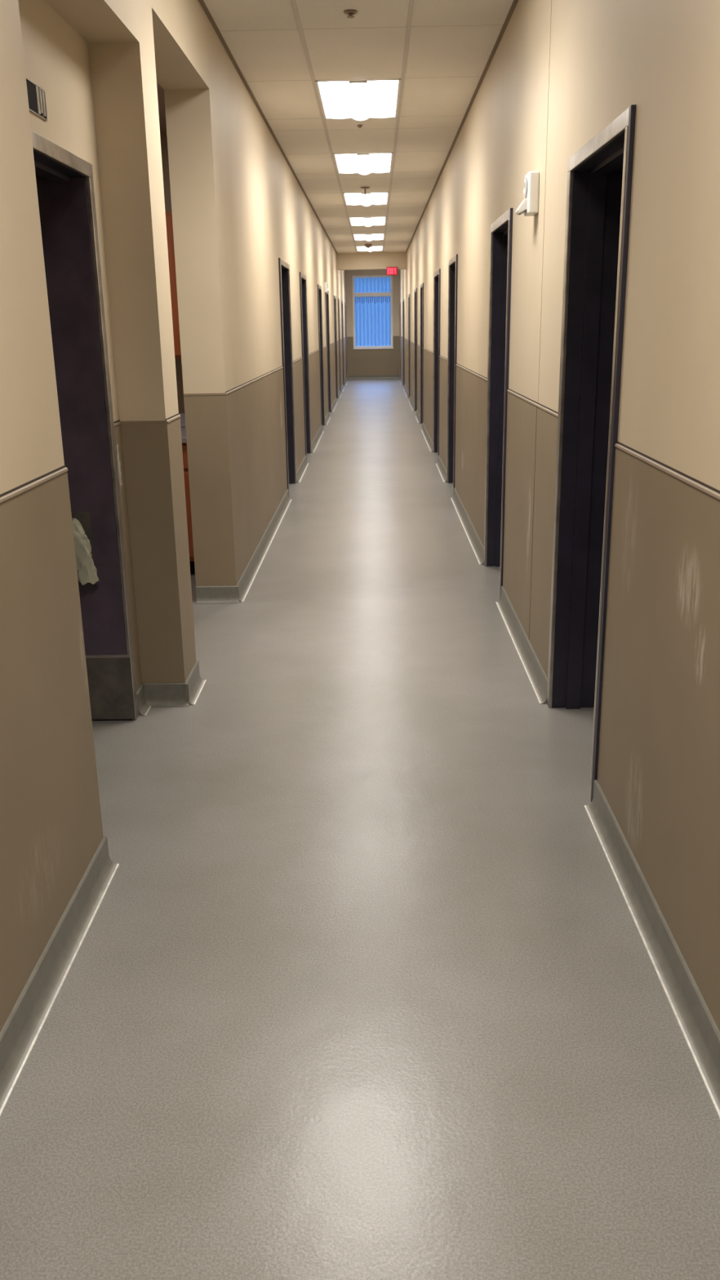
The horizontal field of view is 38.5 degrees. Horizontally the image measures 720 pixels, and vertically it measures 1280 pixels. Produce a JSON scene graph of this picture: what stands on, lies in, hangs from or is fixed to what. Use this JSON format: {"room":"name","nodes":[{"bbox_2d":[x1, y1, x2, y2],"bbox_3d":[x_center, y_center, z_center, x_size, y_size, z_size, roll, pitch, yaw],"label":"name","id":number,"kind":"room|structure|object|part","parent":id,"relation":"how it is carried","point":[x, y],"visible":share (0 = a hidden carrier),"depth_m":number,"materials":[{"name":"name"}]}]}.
{"room":"building corridor","nodes":[
{"label":"building corridor","id":0,"kind":"room"},
{"bbox_2d":[17,0,142,691],"bbox_3d":[-1.068,-0.911,3.528,0.158,2.910,1.550,-1,17,1],"label":"wall","id":1,"kind":"structure","parent":0,"point":[56,57],"depth_m":3.62,"materials":[{"name":"beige paint"}]},
{"bbox_2d":[26,77,47,120],"bbox_3d":[-1.008,-1.678,3.199,0.011,0.088,0.217,-1,17,1],"label":"junction box","id":2,"kind":"object","parent":1,"relation":"attached to","point":[36,95],"visible":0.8,"depth_m":3.21,"materials":[{"name":"plastic"}]},
{"bbox_2d":[31,130,138,720],"bbox_3d":[-1.423,-0.556,3.637,0.897,2.180,1.040,-1,17,1],"label":"door","id":3,"kind":"structure","parent":1,"relation":"in","point":[65,185],"depth_m":4.02,"materials":[{"name":"wood"}]},
{"bbox_3d":[-1.130,-0.389,4.169,0.100,0.260,0.002,-1,17,1],"label":"lock plate","id":4,"kind":"part","parent":3,"relation":"part of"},
{"bbox_3d":[-1.394,0.209,4.355,0.872,0.275,0.004,-1,17,1],"label":"kick plate","id":5,"kind":"part","parent":3,"relation":"part of","materials":[{"name":"grey metal"}]},
{"bbox_2d":[136,683,151,715],"bbox_3d":[-0.942,0.258,4.502,0.040,0.100,0.140,-1,17,1],"label":"baseboard","id":6,"kind":"structure","parent":1,"relation":"attached to","point":[143,708],"depth_m":4.49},
{"bbox_2d":[35,131,184,413],"bbox_3d":[0.196,-4.149,13.579,7.200,3.175,36.800,-1,17,1],"label":"wall","id":7,"kind":"structure","parent":0,"point":[163,137],"depth_m":6.84,"materials":[{"name":"beige paint"}]},
{"bbox_2d":[165,212,181,358],"bbox_3d":[-1.814,-2.324,6.836,1.580,0.900,0.373,-1,17,1],"label":"upper cabinet","id":8,"kind":"object","parent":7,"relation":"attached to","point":[169,224],"visible":0.02,"depth_m":6.67,"materials":[{"name":"brown wood"}]},
{"bbox_2d":[195,586,239,603],"bbox_3d":[-0.861,-0.274,6.234,0.260,0.099,0.036,-1,17,1],"label":"baseboard","id":9,"kind":"structure","parent":7,"relation":"attached to","point":[204,594],"depth_m":6.24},
{"bbox_2d":[88,0,195,683],"bbox_3d":[-0.964,-1.276,4.261,0.348,3.175,0.302,-1,17,1],"label":"wall pillar","id":10,"kind":"structure","parent":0,"point":[123,74],"depth_m":4.17,"materials":[{"name":"beige paint"}]},
{"bbox_2d":[142,682,189,706],"bbox_3d":[-0.858,0.242,4.551,0.205,0.099,0.036,-1,17,1],"label":"baseboard","id":11,"kind":"structure","parent":10,"relation":"attached to","point":[156,695],"depth_m":4.56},
{"bbox_2d":[184,660,206,705],"bbox_3d":[-0.749,0.192,4.709,0.040,0.100,0.330,-1,17,1],"label":"baseboard","id":12,"kind":"structure","parent":10,"relation":"attached to","point":[196,683],"depth_m":4.70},
{"bbox_2d":[156,82,166,131],"bbox_3d":[-2.187,-2.903,5.366,2.300,0.040,2.860,-1,17,1],"label":"ceiling","id":13,"kind":"structure","parent":0,"point":[161,100],"depth_m":6.02,"materials":[{"name":"paint"}]},
{"bbox_2d":[0,0,346,1031],"bbox_3d":[-0.829,-4.137,13.597,0.348,3.175,36.400,-1,17,1],"label":"wall","id":14,"kind":"structure","parent":0,"point":[51,828],"depth_m":3.74,"materials":[{"name":"beige paint"}]},
{"bbox_2d":[0,835,119,1116],"bbox_3d":[-0.818,1.658,-0.075,0.040,0.100,6.862,-1,17,1],"label":"baseboard","id":15,"kind":"structure","parent":14,"relation":"attached to","point":[23,1026],"depth_m":2.61,"materials":[{"name":"grey plastic"}]},
{"bbox_2d":[236,488,292,601],"bbox_3d":[-0.701,-0.838,8.069,0.040,0.100,3.820,-1,17,1],"label":"baseboard","id":16,"kind":"structure","parent":14,"relation":"attached to","point":[247,577],"depth_m":7.49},
{"bbox_2d":[278,257,297,497],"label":"door","id":17,"kind":"structure","parent":14,"relation":"in","point":[284,268],"depth_m":10.48,"materials":[{"name":"wood"}]},
{"bbox_2d":[296,454,309,482],"bbox_3d":[-0.648,-1.949,11.692,0.040,0.100,1.600,-1,17,1],"label":"baseboard","id":18,"kind":"structure","parent":14,"relation":"attached to","point":[303,466],"depth_m":11.64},
{"bbox_2d":[299,271,311,461],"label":"door","id":19,"kind":"structure","parent":14,"relation":"in","point":[303,283],"depth_m":13.01,"materials":[{"name":"wood"}]},
{"bbox_2d":[311,425,324,453],"bbox_3d":[-0.603,-2.904,14.809,0.040,0.100,2.800,-1,17,1],"label":"baseboard","id":20,"kind":"structure","parent":14,"relation":"attached to","point":[320,432],"depth_m":14.61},
{"bbox_2d":[317,284,324,428],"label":"door","id":21,"kind":"structure","parent":14,"relation":"in","point":[319,287],"depth_m":16.66,"materials":[{"name":"wood"}]},
{"bbox_2d":[324,282,329,292],"bbox_3d":[-0.565,-6.070,17.761,0.091,0.165,0.124,-1,17,1],"label":"fire alarm","id":22,"kind":"object","parent":14,"relation":"attached to","point":[326,284],"visible":1,"depth_m":17.72,"materials":[{"name":"white plastic"}]},
{"bbox_2d":[324,411,330,425],"bbox_3d":[-0.559,-3.849,17.892,0.040,0.100,1.550,-1,17,1],"label":"baseboard","id":23,"kind":"structure","parent":14,"relation":"attached to","point":[327,417],"depth_m":17.80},
{"bbox_2d":[324,292,331,416],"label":"door","id":24,"kind":"structure","parent":14,"relation":"in","point":[327,320],"depth_m":19.21,"materials":[{"name":"wood"}]},
{"bbox_2d":[331,397,337,412],"bbox_3d":[-0.514,-4.794,20.975,0.040,0.100,2.700,-1,17,1],"label":"baseboard","id":25,"kind":"structure","parent":14,"relation":"attached to","point":[335,403],"depth_m":20.73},
{"bbox_2d":[333,295,337,400],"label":"door","id":26,"kind":"structure","parent":14,"relation":"in","point":[335,297],"depth_m":22.82,"materials":[{"name":"wood"}]},
{"bbox_2d":[337,298,341,392],"bbox_3d":[-1.050,-7.034,24.768,1.141,2.180,0.750,-1,17,1],"label":"door","id":27,"kind":"structure","parent":14,"relation":"in","point":[338,299],"depth_m":24.80,"materials":[{"name":"wood"}]},
{"bbox_2d":[341,300,344,386],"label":"door","id":28,"kind":"structure","parent":14,"relation":"in","point":[342,322],"depth_m":27.55,"materials":[{"name":"wood"}]},
{"bbox_2d":[344,302,347,379],"bbox_3d":[-0.968,-8.770,30.433,1.141,2.180,0.900,-1,17,1],"label":"door","id":29,"kind":"structure","parent":14,"relation":"in","point":[344,303],"depth_m":30.54,"materials":[{"name":"wood"}]},
{"bbox_2d":[198,0,518,253],"bbox_3d":[0.170,-5.713,13.100,7.200,0.143,36.800,-1,17,1],"label":"ceiling","id":30,"kind":"structure","parent":0,"point":[442,52],"depth_m":6.80,"materials":[{"name":"tile"}]},
{"bbox_2d":[343,9,357,17],"bbox_3d":[-0.049,-3.260,5.382,0.072,0.026,0.072,-1,17,1],"label":"sprinkler","id":31,"kind":"object","parent":30,"relation":"attached to","point":[350,13],"visible":1,"depth_m":5.37,"materials":[{"name":"brown metal"}]},
{"bbox_2d":[315,78,400,120],"bbox_3d":[-0.004,-3.921,7.511,0.573,0.038,1.316,-1,17,1],"label":"recessed light","id":32,"kind":"object","parent":30,"relation":"in","point":[360,100],"visible":1,"depth_m":7.40,"materials":[{"name":"white plastic"}]},
{"bbox_2d":[333,151,393,174],"bbox_3d":[0.039,-4.827,10.466,0.573,0.038,1.316,-1,17,1],"label":"recessed light","id":33,"kind":"object","parent":30,"relation":"in","point":[362,163],"visible":1,"depth_m":10.37,"materials":[{"name":"white plastic"}]},
{"bbox_2d":[360,186,369,195],"bbox_3d":[0.062,-5.358,12.321,0.110,0.081,0.110,-1,17,1],"label":"sprinkler","id":34,"kind":"object","parent":30,"relation":"attached to","point":[364,188],"visible":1,"depth_m":12.30,"materials":[{"name":"brown metal"}]},
{"bbox_2d":[342,191,389,205],"bbox_3d":[0.082,-5.732,13.420,0.573,0.038,1.316,-1,17,1],"label":"recessed light","id":35,"kind":"object","parent":30,"relation":"in","point":[372,197],"visible":0.98,"depth_m":13.33,"materials":[{"name":"white plastic"}]},
{"bbox_2d":[360,192,371,205],"bbox_3d":[0.082,-5.730,13.420,0.120,0.034,1.284,-1,17,1],"label":"basket","id":36,"kind":"object","parent":35,"relation":"on","point":[366,200],"depth_m":13.34,"materials":[{"name":"white plastic"}]},
{"bbox_2d":[348,216,386,226],"bbox_3d":[0.124,-6.638,16.374,0.573,0.038,1.316,-1,17,1],"label":"recessed light","id":37,"kind":"object","parent":30,"relation":"in","point":[366,221],"visible":0.98,"depth_m":16.29,"materials":[{"name":"white plastic"}]},
{"bbox_2d":[363,217,371,226],"bbox_3d":[0.125,-6.636,16.374,0.120,0.034,1.284,-1,17,1],"label":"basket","id":38,"kind":"object","parent":37,"relation":"on","point":[366,220],"depth_m":16.23,"materials":[{"name":"white plastic"}]},
{"bbox_2d":[352,233,384,240],"bbox_3d":[0.167,-7.543,19.328,0.573,0.038,1.316,-1,17,1],"label":"recessed light","id":39,"kind":"object","parent":30,"relation":"in","point":[369,237],"visible":1,"depth_m":19.25,"materials":[{"name":"white plastic"}]},
{"bbox_2d":[365,234,372,240],"bbox_3d":[0.167,-7.541,19.328,0.120,0.034,1.284,-1,17,1],"label":"basket","id":40,"kind":"object","parent":39,"relation":"on","point":[368,237],"depth_m":19.25,"materials":[{"name":"white plastic"}]},
{"bbox_2d":[364,244,372,253],"bbox_3d":[0.169,-7.992,21.084,0.150,0.180,0.150,-1,17,1],"label":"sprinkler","id":41,"kind":"object","parent":30,"relation":"attached to","point":[367,246],"visible":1,"depth_m":21.03,"materials":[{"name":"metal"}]},
{"bbox_2d":[355,245,382,251],"bbox_3d":[0.210,-8.448,22.282,0.573,0.038,1.316,-1,17,1],"label":"recessed light","id":42,"kind":"object","parent":30,"relation":"in","point":[371,248],"visible":0.87,"depth_m":22.22,"materials":[{"name":"white plastic"}]},
{"bbox_2d":[336,251,406,270],"bbox_3d":[0.269,-8.723,23.761,1.605,0.358,0.350,-1,17,1],"label":"beam","id":43,"kind":"structure","parent":30,"relation":"attached to","point":[359,260],"depth_m":23.60,"materials":[{"name":"beige paint"}]},
{"bbox_2d":[386,266,397,275],"bbox_3d":[0.733,-8.443,23.617,0.250,0.180,0.075,-1,17,1],"label":"exit sign","id":44,"kind":"object","parent":43,"relation":"attached to","point":[390,270],"visible":1,"depth_m":23.59,"materials":[{"name":"plastic"}]},
{"bbox_2d":[0,377,719,1279],"bbox_3d":[0.223,-2.574,14.061,7.200,0.120,36.800,-1,17,1],"label":"floor","id":45,"kind":"structure","parent":0,"point":[364,984],"depth_m":2.65,"materials":[{"name":"grey laminate"}]},
{"bbox_2d":[182,443,195,573],"bbox_3d":[-1.794,-0.933,7.099,1.580,0.884,0.680,-1,17,1],"label":"base cabinet","id":46,"kind":"object","parent":45,"relation":"on","point":[184,445],"visible":0.02,"depth_m":6.78,"materials":[{"name":"brown wood"}]},
{"bbox_2d":[178,413,186,443],"bbox_3d":[-1.797,-1.421,6.948,1.590,0.134,0.688,-1,17,1],"label":"countertop","id":47,"kind":"structure","parent":46,"relation":"on","point":[182,415],"depth_m":7.20,"materials":[{"name":"grey laminate"}]},
{"bbox_3d":[-1.294,-1.186,6.695,0.500,0.150,0.020,-1,17,1],"label":"drawer","id":48,"kind":"part","parent":46,"relation":"part of","materials":[{"name":"brown wood"}]},
{"bbox_3d":[-1.288,-0.823,6.806,0.500,0.570,0.020,-1,17,1],"label":"door","id":49,"kind":"part","parent":46,"relation":"part of","materials":[{"name":"brown wood"}]},
{"bbox_2d":[345,269,399,378],"bbox_3d":[0.372,-9.509,31.073,2.045,3.175,0.205,-1,17,1],"label":"wall","id":50,"kind":"structure","parent":0,"point":[377,362],"depth_m":31.20,"materials":[{"name":"beige paint"}]},
{"bbox_2d":[352,275,393,349],"bbox_3d":[0.388,-9.807,30.911,1.220,2.100,0.120,-1,17,1],"label":"window","id":51,"kind":"structure","parent":50,"relation":"in","point":[372,295],"depth_m":30.93,"materials":[{"name":"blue glass"}]},
{"bbox_3d":[0.371,-10.564,30.709,1.080,0.425,0.006,-1,17,1],"label":"pane","id":52,"kind":"part","parent":51,"relation":"part of","materials":[{"name":"clear glass"}]},
{"bbox_3d":[0.387,-9.572,31.012,1.080,1.420,0.006,-1,17,1],"label":"pane","id":53,"kind":"part","parent":51,"relation":"part of","materials":[{"name":"clear glass"}]},
{"bbox_3d":[0.404,-8.812,31.195,1.220,0.030,0.080,-1,17,1],"label":"sill","id":54,"kind":"part","parent":51,"relation":"part of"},
{"bbox_2d":[348,374,399,378],"bbox_3d":[0.415,-8.005,31.408,1.545,0.099,0.036,-1,17,1],"label":"baseboard","id":55,"kind":"structure","parent":50,"relation":"attached to","point":[385,376],"depth_m":31.41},
{"bbox_2d":[399,0,719,1031],"bbox_3d":[1.037,-4.158,13.564,0.208,3.175,36.400,-1,17,1],"label":"wall","id":56,"kind":"structure","parent":0,"point":[559,73],"depth_m":2.96,"materials":[{"name":"beige paint"}]},
{"bbox_2d":[399,302,400,379],"bbox_3d":[1.724,-8.801,30.384,1.101,2.180,0.900,-1,17,1],"label":"door","id":57,"kind":"structure","parent":56,"relation":"in","point":[400,302],"depth_m":30.11,"materials":[{"name":"wood"}]},
{"bbox_2d":[402,299,404,385],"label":"door","id":58,"kind":"structure","parent":56,"relation":"in","point":[403,322],"depth_m":27.29,"materials":[{"name":"wood"}]},
{"bbox_2d":[403,384,408,397],"bbox_3d":[1.098,-5.991,24.795,0.040,0.100,3.450,-1,17,1],"label":"baseboard","id":59,"kind":"structure","parent":56,"relation":"attached to","point":[405,389],"depth_m":24.73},
{"bbox_2d":[408,294,410,397],"bbox_3d":[1.608,-6.342,22.363,1.101,2.180,0.980,-1,17,1],"label":"door","id":60,"kind":"structure","parent":56,"relation":"in","point":[409,296],"depth_m":22.72,"materials":[{"name":"wood"}]},
{"bbox_2d":[408,395,413,410],"bbox_3d":[1.042,-4.807,20.933,0.040,0.100,2.670,-1,17,1],"label":"baseboard","id":61,"kind":"structure","parent":56,"relation":"attached to","point":[411,402],"depth_m":20.95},
{"bbox_2d":[413,288,417,411],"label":"door","id":62,"kind":"structure","parent":56,"relation":"in","point":[415,290],"depth_m":19.19,"materials":[{"name":"wood"}]},
{"bbox_2d":[414,409,419,423],"bbox_3d":[0.998,-3.874,17.888,0.040,0.100,1.500,-1,17,1],"label":"baseboard","id":63,"kind":"structure","parent":56,"relation":"attached to","point":[417,416],"depth_m":17.84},
{"bbox_2d":[419,282,423,427],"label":"door","id":64,"kind":"structure","parent":56,"relation":"in","point":[422,284],"depth_m":16.60,"materials":[{"name":"wood"}]},
{"bbox_2d":[421,422,432,452],"bbox_3d":[0.953,-2.922,14.781,0.040,0.100,3.000,-1,17,1],"label":"baseboard","id":65,"kind":"structure","parent":56,"relation":"attached to","point":[424,430],"depth_m":14.58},
{"bbox_2d":[432,268,440,462],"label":"door","id":66,"kind":"structure","parent":56,"relation":"in","point":[437,275],"depth_m":12.88,"materials":[{"name":"wood"}]},
{"bbox_2d":[435,455,446,482],"bbox_3d":[0.906,-1.917,11.502,0.040,0.100,1.500,-1,17,1],"label":"baseboard","id":67,"kind":"structure","parent":56,"relation":"attached to","point":[440,465],"depth_m":11.42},
{"bbox_2d":[446,253,457,495],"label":"door","id":68,"kind":"structure","parent":56,"relation":"in","point":[453,262],"depth_m":10.32,"materials":[{"name":"wood"}]},
{"bbox_2d":[450,487,484,564],"bbox_3d":[0.862,-0.982,8.452,0.040,0.100,2.840,-1,17,1],"label":"baseboard","id":69,"kind":"structure","parent":56,"relation":"attached to","point":[475,542],"depth_m":8.13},
{"bbox_2d":[484,208,512,599],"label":"door","id":70,"kind":"structure","parent":56,"relation":"in","point":[501,230],"depth_m":6.63,"materials":[{"name":"wood"}]},
{"bbox_2d":[495,586,547,703],"bbox_3d":[0.816,-0.021,5.316,0.040,0.100,1.720,-1,17,1],"label":"baseboard","id":71,"kind":"structure","parent":56,"relation":"attached to","point":[536,675],"depth_m":5.12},
{"bbox_2d":[515,171,539,216],"bbox_3d":[0.761,-2.030,4.701,0.091,0.175,0.139,-1,17,1],"label":"fire alarm","id":72,"kind":"object","parent":56,"relation":"attached to","point":[529,206],"visible":1,"depth_m":4.65,"materials":[{"name":"white plastic"}]},
{"bbox_2d":[523,177,527,198],"bbox_3d":[0.753,-2.057,4.693,0.009,0.092,0.092,-1,17,1],"label":"grille","id":73,"kind":"object","parent":72,"relation":"attached to","point":[525,188],"depth_m":4.68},
{"bbox_2d":[546,104,635,802],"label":"door","id":74,"kind":"structure","parent":56,"relation":"in","point":[600,173],"depth_m":4.03,"materials":[{"name":"wood"}]},
{"bbox_2d":[583,779,719,1119],"bbox_3d":[0.741,1.585,0.077,0.040,0.100,7.240,-1,17,1],"label":"baseboard","id":75,"kind":"structure","parent":56,"relation":"attached to","point":[700,1032],"depth_m":2.66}
]}

